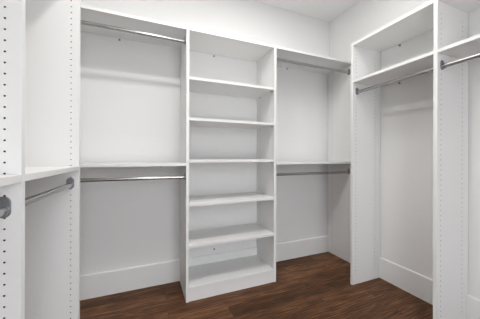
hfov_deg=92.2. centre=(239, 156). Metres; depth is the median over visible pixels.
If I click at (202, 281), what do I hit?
shelving tower
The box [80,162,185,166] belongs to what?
shelf
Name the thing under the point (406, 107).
wall
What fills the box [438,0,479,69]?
hanging unit
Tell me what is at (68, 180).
socket
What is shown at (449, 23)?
hanging unit
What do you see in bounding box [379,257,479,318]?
baseboard
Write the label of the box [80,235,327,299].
baseboard
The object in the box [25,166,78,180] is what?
shelf
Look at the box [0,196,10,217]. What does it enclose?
socket
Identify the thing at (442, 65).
socket
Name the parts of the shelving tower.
panel, panel, shelf, shelf, shelf, shelf, shelf, shelf, panel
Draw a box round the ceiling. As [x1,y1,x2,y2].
[254,0,358,21]
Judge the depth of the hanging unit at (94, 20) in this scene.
1.72 m
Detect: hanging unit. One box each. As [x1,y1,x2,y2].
[0,0,80,318]
[0,175,20,217]
[80,4,186,181]
[276,46,350,262]
[350,0,467,318]
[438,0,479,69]
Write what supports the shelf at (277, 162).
attached to the hanging unit at (338, 71)
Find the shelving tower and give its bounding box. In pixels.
[180,27,276,302]
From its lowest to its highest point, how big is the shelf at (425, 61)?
0.022 m
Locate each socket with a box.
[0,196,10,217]
[66,178,73,188]
[440,60,444,69]
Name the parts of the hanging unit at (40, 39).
panel, panel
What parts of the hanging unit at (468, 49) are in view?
panel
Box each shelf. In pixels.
[0,175,20,185]
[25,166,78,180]
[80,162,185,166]
[276,161,350,164]
[353,51,433,86]
[438,34,479,60]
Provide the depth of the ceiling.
2.49 m
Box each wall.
[80,0,329,274]
[330,0,479,298]
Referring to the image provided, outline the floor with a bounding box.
[80,252,432,318]
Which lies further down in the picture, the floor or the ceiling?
the floor
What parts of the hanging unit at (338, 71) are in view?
panel, panel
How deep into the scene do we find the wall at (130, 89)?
2.13 m
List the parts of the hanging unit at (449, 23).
panel, panel, panel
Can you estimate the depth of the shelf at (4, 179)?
0.62 m
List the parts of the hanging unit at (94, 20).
panel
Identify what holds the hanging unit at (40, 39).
on the floor
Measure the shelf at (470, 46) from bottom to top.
0.022 m
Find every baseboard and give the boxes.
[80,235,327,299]
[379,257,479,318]
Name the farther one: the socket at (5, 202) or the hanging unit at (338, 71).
the hanging unit at (338, 71)

